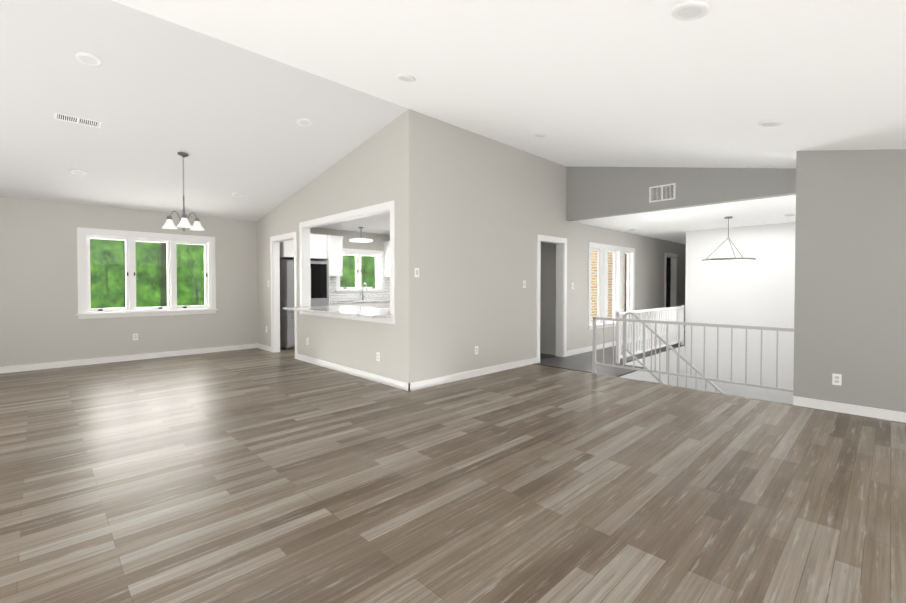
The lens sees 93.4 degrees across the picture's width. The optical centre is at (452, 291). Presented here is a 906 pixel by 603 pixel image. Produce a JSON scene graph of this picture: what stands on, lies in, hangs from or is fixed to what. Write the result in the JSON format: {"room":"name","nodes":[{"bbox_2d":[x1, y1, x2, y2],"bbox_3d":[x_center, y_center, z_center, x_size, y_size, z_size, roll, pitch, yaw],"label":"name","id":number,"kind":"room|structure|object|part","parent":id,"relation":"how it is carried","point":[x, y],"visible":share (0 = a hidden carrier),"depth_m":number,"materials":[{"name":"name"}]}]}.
{"room":"empty living room","nodes":[
{"label":"empty living room","id":0,"kind":"room"},
{"bbox_2d":[0,196,389,366],"bbox_3d":[-4.580,-0.341,8.385,8.850,3.000,0.200,-1,1,-44],"label":"wall","id":1,"kind":"structure","parent":0,"point":[40,322],"depth_m":6.92,"materials":[{"name":"grey paint"}]},
{"bbox_2d":[0,343,256,373],"bbox_3d":[-5.776,1.133,7.093,4.900,0.095,0.014,-1,1,-44],"label":"baseboard","id":2,"kind":"structure","parent":1,"relation":"attached to","point":[28,367],"depth_m":7.20,"materials":[{"name":"white wood"}]},
{"bbox_2d":[133,333,137,339],"bbox_3d":[-5.484,0.776,7.375,0.070,0.115,0.008,-1,1,-44],"label":"outlet","id":3,"kind":"object","parent":1,"relation":"attached to","point":[135,336],"visible":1,"depth_m":7.37,"materials":[{"name":"white plastic"}]},
{"bbox_2d":[76,227,217,318],"bbox_3d":[-5.351,-0.313,7.594,2.040,1.470,0.255,-1,1,-44],"label":"window","id":4,"kind":"structure","parent":1,"relation":"in","point":[131,268],"depth_m":7.42,"materials":[{"name":"white"}]},
{"bbox_2d":[98,272,206,310],"bbox_3d":[-5.287,-0.021,7.620,1.622,0.645,0.034,-1,1,-44],"label":"hardware piece","id":5,"kind":"object","parent":4,"relation":"attached to","point":[101,309],"visible":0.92,"depth_m":7.39,"materials":[{"name":"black metal"}]},
{"bbox_2d":[280,240,293,258],"bbox_3d":[-3.411,-0.986,8.952,0.529,0.550,0.600,-1,1,-44],"label":"upper cabinet","id":6,"kind":"object","parent":1,"relation":"attached to","point":[286,247],"depth_m":8.64,"materials":[{"name":"white wood"}]},
{"bbox_2d":[310,233,327,260],"bbox_3d":[-3.117,-0.990,9.239,0.529,0.550,0.600,-1,1,-44],"label":"upper cabinet","id":7,"kind":"object","parent":1,"relation":"attached to","point":[327,248],"depth_m":9.10,"materials":[{"name":"white wood"}]},
{"bbox_2d":[325,235,342,276],"bbox_3d":[-2.818,-0.818,9.701,0.500,0.910,0.360,-1,1,-44],"label":"upper cabinet","id":8,"kind":"object","parent":1,"relation":"attached to","point":[335,243],"depth_m":9.62,"materials":[{"name":"white wood"}]},
{"bbox_2d":[335,248,384,292],"bbox_3d":[-2.324,-0.512,10.546,1.380,1.070,0.255,-1,1,-44],"label":"window","id":9,"kind":"structure","parent":1,"relation":"in","point":[358,267],"depth_m":10.55,"materials":[{"name":"white"}]},
{"bbox_2d":[330,254,389,300],"bbox_3d":[-2.284,-0.389,10.475,2.337,1.173,0.009,-1,1,-44],"label":"backsplash","id":10,"kind":"structure","parent":1,"relation":"attached to","point":[334,296],"depth_m":10.45,"materials":[{"name":"tile"}]},
{"bbox_2d":[384,241,389,276],"bbox_3d":[-1.488,-0.839,10.999,0.457,0.910,0.360,-1,1,-44],"label":"upper cabinet","id":11,"kind":"object","parent":1,"relation":"attached to","point":[386,243],"depth_m":10.86,"materials":[{"name":"white wood"}]},
{"bbox_2d":[0,0,407,234],"bbox_3d":[-2.834,-1.870,6.571,8.850,0.983,5.200,-1,1,-44],"label":"ceiling","id":12,"kind":"structure","parent":0,"point":[155,95],"depth_m":4.85,"materials":[{"name":"white paint"}]},
{"bbox_2d":[69,169,86,174],"bbox_3d":[-5.074,-1.622,5.784,0.184,0.016,0.184,-1,-8,-44],"label":"recessed light","id":13,"kind":"object","parent":12,"relation":"in","point":[77,171],"visible":0.98,"depth_m":5.77,"materials":[{"name":"white plastic"}]},
{"bbox_2d":[54,112,101,127],"bbox_3d":[-4.063,-1.861,4.630,0.380,0.008,0.160,-1,-8,-44],"label":"ceiling vent","id":14,"kind":"object","parent":12,"relation":"in","point":[76,119],"visible":1,"depth_m":4.62,"materials":[{"name":"white metal"}]},
{"bbox_2d":[75,52,102,65],"bbox_3d":[-3.203,-2.045,3.760,0.184,0.016,0.184,-1,-8,-44],"label":"recessed light","id":15,"kind":"object","parent":12,"relation":"in","point":[86,58],"visible":0.94,"depth_m":3.75,"materials":[{"name":"white plastic"}]},
{"bbox_2d":[162,152,204,230],"bbox_3d":[-3.523,-1.309,5.626,0.483,1.027,0.469,-1,1,-44],"label":"chandelier","id":16,"kind":"object","parent":12,"relation":"hanging from","point":[184,223],"visible":1,"depth_m":5.62,"materials":[{"name":"white glass"}]},
{"bbox_2d":[232,192,243,196],"bbox_3d":[-3.635,-1.642,7.216,0.184,0.016,0.184,-1,-8,-44],"label":"recessed light","id":17,"kind":"object","parent":12,"relation":"in","point":[236,194],"visible":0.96,"depth_m":7.20,"materials":[{"name":"white plastic"}]},
{"bbox_2d":[296,118,311,125],"bbox_3d":[-1.807,-2.060,5.192,0.184,0.016,0.184,-1,-8,-44],"label":"recessed light","id":18,"kind":"object","parent":12,"relation":"in","point":[304,122],"visible":0.94,"depth_m":5.17,"materials":[{"name":"white plastic"}]},
{"bbox_2d":[349,227,372,242],"bbox_3d":[-2.172,-1.347,10.090,0.560,0.360,0.560,-1,1,-44],"label":"pendant light","id":19,"kind":"object","parent":12,"relation":"hanging from","point":[362,240],"visible":0.98,"depth_m":9.96,"materials":[{"name":"white glass"}]},
{"bbox_2d":[257,109,416,382],"bbox_3d":[-2.238,-0.669,7.032,0.120,3.700,5.000,-1,1,-44],"label":"wall","id":20,"kind":"structure","parent":0,"point":[379,167],"depth_m":5.86,"materials":[{"name":"grey paint"}]},
{"bbox_2d":[257,343,270,351],"bbox_3d":[-3.767,1.109,8.533,0.014,0.095,0.731,-1,1,-44],"label":"baseboard","id":21,"kind":"structure","parent":20,"relation":"attached to","point":[264,347],"depth_m":8.51,"materials":[{"name":"white wood"}]},
{"bbox_2d":[270,232,297,358],"bbox_3d":[-3.072,0.055,7.886,0.138,2.225,1.140,-1,1,-44],"label":"door frame","id":22,"kind":"structure","parent":20,"relation":"attached to","point":[275,241],"depth_m":8.20,"materials":[{"name":"white wood"}]},
{"bbox_2d":[310,271,310,306],"bbox_3d":[-1.585,-0.392,6.466,0.018,1.565,2.700,-1,1,-44],"label":"trim","id":23,"kind":"structure","parent":20,"relation":"attached to","point":[310,288],"depth_m":7.38,"materials":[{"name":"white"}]},
{"bbox_2d":[299,200,394,323],"bbox_3d":[-1.640,-0.391,6.411,0.138,1.565,2.700,-1,1,-44],"label":"trim","id":24,"kind":"structure","parent":20,"relation":"attached to","point":[306,226],"depth_m":6.33,"materials":[{"name":"white wood"}]},
{"bbox_2d":[297,354,409,390],"bbox_3d":[-1.623,1.145,6.336,0.014,0.095,3.129,-1,1,-44],"label":"baseboard","id":25,"kind":"structure","parent":20,"relation":"attached to","point":[373,377],"depth_m":6.03,"materials":[{"name":"white wood"}]},
{"bbox_2d":[376,352,379,360],"bbox_3d":[-0.999,0.864,5.695,0.008,0.115,0.070,-1,1,-44],"label":"electrical outlet","id":26,"kind":"object","parent":20,"relation":"attached to","point":[377,356],"visible":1,"depth_m":5.69,"materials":[{"name":"white plastic"}]},
{"bbox_2d":[0,330,905,602],"bbox_3d":[2.064,1.286,6.651,15.900,0.203,12.000,-1,1,-44],"label":"floor","id":27,"kind":"structure","parent":0,"point":[258,475],"depth_m":2.71,"materials":[{"name":"brown wood"}]},
{"bbox_2d":[280,260,327,348],"bbox_3d":[-3.212,0.248,9.062,0.900,1.800,0.751,-1,1,-44],"label":"fridge","id":28,"kind":"object","parent":27,"relation":"on","point":[319,282],"visible":0.38,"depth_m":8.67,"materials":[{"name":"silver metal"}]},
{"bbox_2d":[328,301,355,305],"bbox_3d":[-2.669,0.695,9.675,0.643,0.885,0.641,-1,1,-44],"label":"base cabinet","id":29,"kind":"object","parent":27,"relation":"on","point":[346,304],"depth_m":9.50,"materials":[{"name":"white wood"}]},
{"bbox_2d":[283,305,391,317],"bbox_3d":[-1.530,0.282,6.543,1.070,0.035,2.650,-1,1,-44],"label":"countertop","id":30,"kind":"structure","parent":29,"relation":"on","point":[365,312],"depth_m":6.23,"materials":[{"name":"stone"}]},
{"bbox_2d":[330,299,389,303],"bbox_3d":[-2.068,0.221,10.250,2.357,0.035,0.647,-1,1,-44],"label":"countertop","id":31,"kind":"structure","parent":29,"relation":"on","point":[383,300],"depth_m":9.82,"materials":[{"name":"stone"}]},
{"bbox_2d":[356,302,375,307],"bbox_3d":[-2.272,0.689,10.063,0.703,0.885,0.641,-1,1,-44],"label":"base cabinet","id":32,"kind":"object","parent":27,"relation":"on","point":[371,304],"depth_m":9.90,"materials":[{"name":"white wood"}]},
{"bbox_2d":[376,302,389,307],"bbox_3d":[-1.853,0.682,10.471,0.702,0.885,0.641,-1,1,-44],"label":"base cabinet","id":33,"kind":"object","parent":27,"relation":"on","point":[378,304],"depth_m":10.21,"materials":[{"name":"white wood"}]},
{"bbox_2d":[616,305,684,363],"bbox_3d":[3.856,0.733,8.168,3.196,0.860,0.060,-1,1,-44],"label":"railing","id":34,"kind":"object","parent":27,"relation":"on","point":[667,314],"visible":0.83,"depth_m":7.96,"materials":[{"name":"white wood"}]},
{"bbox_2d":[592,317,793,391],"bbox_3d":[2.887,0.794,5.485,0.056,0.825,2.344,-1,1,-44],"label":"railing","id":35,"kind":"object","parent":27,"relation":"on","point":[595,319],"visible":0.98,"depth_m":5.37,"materials":[{"name":"grey"}]},
{"bbox_2d":[112,0,905,167],"bbox_3d":[1.357,-1.533,2.281,8.850,1.514,6.800,-1,1,-44],"label":"ceiling","id":36,"kind":"structure","parent":0,"point":[616,83],"depth_m":3.23,"materials":[{"name":"white paint"}]},
{"bbox_2d":[396,74,415,81],"bbox_3d":[-0.444,-2.006,4.012,0.184,0.016,0.184,-1,13,-44],"label":"recessed light","id":37,"kind":"object","parent":36,"relation":"in","point":[405,78],"visible":0.98,"depth_m":3.99,"materials":[{"name":"white plastic"}]},
{"bbox_2d":[533,133,546,137],"bbox_3d":[1.137,-2.031,5.555,0.184,0.016,0.184,-1,13,-44],"label":"recessed light","id":38,"kind":"object","parent":36,"relation":"in","point":[539,135],"visible":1,"depth_m":5.52,"materials":[{"name":"white plastic"}]},
{"bbox_2d":[671,1,709,20],"bbox_3d":[1.246,-1.474,2.246,0.184,0.016,0.184,-1,13,-44],"label":"recessed light","id":39,"kind":"object","parent":36,"relation":"in","point":[689,10],"visible":0.96,"depth_m":2.23,"materials":[{"name":"white plastic"}]},
{"bbox_2d":[757,120,781,126],"bbox_3d":[2.835,-1.504,3.824,0.184,0.016,0.184,-1,13,-44],"label":"recessed light","id":40,"kind":"object","parent":36,"relation":"in","point":[770,123],"visible":1,"depth_m":3.80,"materials":[{"name":"white plastic"}]},
{"bbox_2d":[417,112,685,380],"bbox_3d":[3.374,-0.703,9.120,10.830,3.700,0.150,-1,1,-44],"label":"wall","id":41,"kind":"structure","parent":0,"point":[488,210],"depth_m":6.26,"materials":[{"name":"grey paint"}]},
{"bbox_2d":[415,268,418,276],"bbox_3d":[-0.446,-0.240,5.288,0.070,0.115,0.008,-1,1,-44],"label":"light switch","id":42,"kind":"object","parent":41,"relation":"attached to","point":[416,272],"visible":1,"depth_m":5.29,"materials":[{"name":"white plastic"}]},
{"bbox_2d":[408,357,536,390],"bbox_3d":[0.426,1.148,6.159,2.699,0.095,0.014,-1,1,-44],"label":"baseboard","id":43,"kind":"structure","parent":41,"relation":"attached to","point":[452,377],"depth_m":5.94,"materials":[{"name":"white wood"}]},
{"bbox_2d":[536,234,566,362],"bbox_3d":[1.670,0.107,7.458,0.920,2.135,0.168,-1,1,-44],"label":"door frame","id":44,"kind":"structure","parent":41,"relation":"attached to","point":[561,296],"depth_m":7.68,"materials":[{"name":"white wood"}]},
{"bbox_2d":[534,363,591,372],"bbox_3d":[1.689,1.185,6.675,0.040,0.004,1.040,-1,1,-44],"label":"trim","id":45,"kind":"structure","parent":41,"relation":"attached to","point":[563,368],"depth_m":6.61,"materials":[{"name":"wood"}]},
{"bbox_2d":[591,248,599,323],"bbox_3d":[2.820,-0.120,8.617,0.536,1.526,0.040,-1,1,-44],"label":"window","id":46,"kind":"structure","parent":41,"relation":"in","point":[598,281],"depth_m":8.77,"materials":[{"name":"white"}]},
{"bbox_2d":[591,247,603,324],"bbox_3d":[2.845,-0.119,8.591,0.560,1.550,0.121,-1,1,-44],"label":"trim","id":47,"kind":"structure","parent":41,"relation":"attached to","point":[601,283],"depth_m":8.76,"materials":[{"name":"white wood"}]},
{"bbox_2d":[588,242,634,329],"bbox_3d":[3.406,-0.127,9.018,2.160,1.710,0.055,-1,1,-44],"label":"window","id":48,"kind":"structure","parent":41,"relation":"in","point":[598,326],"depth_m":8.80,"materials":[{"name":"white wood"}]},
{"bbox_2d":[608,250,615,321],"bbox_3d":[3.321,-0.128,9.106,0.536,1.526,0.040,-1,1,-44],"label":"window","id":49,"kind":"structure","parent":41,"relation":"in","point":[613,268],"depth_m":9.26,"materials":[{"name":"white wood"}]},
{"bbox_3d":[3.319,-0.128,9.108,0.460,1.450,0.006,-1,1,-44],"label":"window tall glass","id":50,"kind":"part","parent":49,"relation":"part of","materials":[{"name":"clear glass"}]},
{"bbox_2d":[608,249,618,322],"bbox_3d":[3.345,-0.128,9.080,0.560,1.550,0.121,-1,1,-44],"label":"trim","id":51,"kind":"structure","parent":41,"relation":"attached to","point":[617,282],"depth_m":9.25,"materials":[{"name":"white wood"}]},
{"bbox_2d":[567,332,661,355],"bbox_3d":[3.769,1.095,9.421,4.815,0.095,0.014,-1,1,-44],"label":"baseboard","id":52,"kind":"structure","parent":41,"relation":"attached to","point":[583,350],"depth_m":8.33,"materials":[{"name":"white wood"}]},
{"bbox_2d":[622,252,628,314],"bbox_3d":[3.822,-0.136,9.595,0.536,1.526,0.040,-1,1,-44],"label":"window","id":53,"kind":"structure","parent":41,"relation":"in","point":[627,291],"depth_m":9.75,"materials":[{"name":"white"}]},
{"bbox_2d":[623,251,632,310],"bbox_3d":[3.846,-0.136,9.569,0.560,1.550,0.121,-1,1,-44],"label":"trim","id":54,"kind":"structure","parent":41,"relation":"attached to","point":[630,281],"depth_m":9.73,"materials":[{"name":"white wood"}]},
{"bbox_2d":[664,253,676,312],"bbox_3d":[5.771,0.041,11.438,0.890,2.135,0.138,-1,1,-44],"label":"door frame","id":55,"kind":"structure","parent":41,"relation":"attached to","point":[673,292],"depth_m":11.65,"materials":[{"name":"white"}]},
{"bbox_2d":[624,254,626,311],"bbox_3d":[5.171,-0.203,12.105,1.200,2.600,0.100,-1,1,-44],"label":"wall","id":56,"kind":"structure","parent":0,"point":[625,294],"depth_m":11.70,"materials":[{"name":"grey"}]},
{"bbox_2d":[626,346,684,387],"bbox_3d":[3.850,1.872,8.195,3.200,1.380,0.100,-1,1,-44],"label":"wall","id":57,"kind":"structure","parent":0,"point":[648,376],"depth_m":8.48,"materials":[{"name":"white paint"}]},
{"bbox_2d":[540,166,795,354],"bbox_3d":[1.460,-0.692,8.419,0.150,3.700,8.580,-1,1,-44],"label":"wall","id":58,"kind":"structure","parent":0,"point":[595,192],"depth_m":6.85,"materials":[{"name":"grey paint"}]},
{"bbox_2d":[649,183,675,202],"bbox_3d":[3.190,-1.510,6.517,0.008,0.240,0.380,-1,1,-44],"label":"air vent","id":59,"kind":"object","parent":58,"relation":"in","point":[662,192],"visible":1,"depth_m":6.51,"materials":[{"name":"white metal"}]},
{"bbox_2d":[666,258,670,306],"bbox_3d":[5.836,-0.203,12.140,0.100,2.600,0.780,-1,1,-44],"label":"wall","id":60,"kind":"structure","parent":0,"point":[668,274],"depth_m":11.90,"materials":[{"name":"grey"}]},
{"bbox_2d":[571,195,795,243],"bbox_3d":[5.852,-1.362,9.062,7.050,0.100,3.380,-1,1,-44],"label":"ceiling","id":61,"kind":"structure","parent":0,"point":[673,225],"depth_m":7.47,"materials":[{"name":"white paint"}]},
{"bbox_2d":[702,216,755,263],"bbox_3d":[4.717,-0.893,7.319,0.780,0.780,0.780,-1,1,-44],"label":"ring pendant light","id":62,"kind":"object","parent":61,"relation":"hanging from","point":[726,260],"visible":1,"depth_m":7.18,"materials":[{"name":"silver metal"}]},
{"bbox_2d":[685,222,795,404],"bbox_3d":[5.915,0.608,8.457,0.150,3.900,2.380,-1,1,-44],"label":"wall","id":63,"kind":"structure","parent":0,"point":[760,291],"depth_m":8.49,"materials":[{"name":"white paint"}]},
{"bbox_2d":[793,149,905,411],"bbox_3d":[4.865,-0.410,3.502,0.150,3.300,3.220,-1,1,-44],"label":"wall","id":64,"kind":"structure","parent":0,"point":[850,285],"depth_m":4.29,"materials":[{"name":"grey paint"}]},
{"bbox_2d":[832,373,841,385],"bbox_3d":[3.928,0.895,4.370,0.008,0.115,0.070,-1,1,-44],"label":"electrical outlet","id":65,"kind":"object","parent":64,"relation":"attached to","point":[836,379],"visible":1,"depth_m":4.37,"materials":[{"name":"white plastic"}]},
{"bbox_2d":[793,396,905,422],"bbox_3d":[4.806,1.193,3.471,0.014,0.095,3.220,-1,1,-44],"label":"baseboard","id":66,"kind":"structure","parent":64,"relation":"attached to","point":[891,415],"depth_m":4.29,"materials":[{"name":"white wood"}]},
{"bbox_3d":[4.376,2.633,6.953,4.500,0.100,2.630,-1,1,-44],"label":"floor","id":67,"kind":"structure","parent":0,"visible":0},
{"bbox_2d":[620,370,643,380],"bbox_3d":[2.990,1.908,6.070,0.998,1.379,1.940,-1,1,-44],"label":"stair","id":68,"kind":"structure","parent":67,"relation":"on","point":[637,375],"depth_m":6.52,"materials":[{"name":"white"}]},
{"bbox_2d":[623,312,724,393],"bbox_3d":[3.462,1.464,6.252,0.040,2.262,1.970,-1,1,-44],"label":"stair railing","id":69,"kind":"object","parent":68,"relation":"on","point":[670,347],"visible":0.31,"depth_m":6.52,"materials":[{"name":"grey"}]},
{"label":"outside","id":70,"kind":"structure","parent":0,"visible":0},
{"bbox_2d":[90,239,374,307],"bbox_3d":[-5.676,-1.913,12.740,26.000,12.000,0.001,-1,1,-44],"label":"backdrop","id":71,"kind":"structure","parent":70,"point":[196,267],"depth_m":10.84,"materials":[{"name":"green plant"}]},
{"bbox_2d":[591,250,624,321],"bbox_3d":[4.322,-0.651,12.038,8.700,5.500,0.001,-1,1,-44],"label":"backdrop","id":72,"kind":"structure","parent":70,"point":[594,279],"depth_m":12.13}
]}

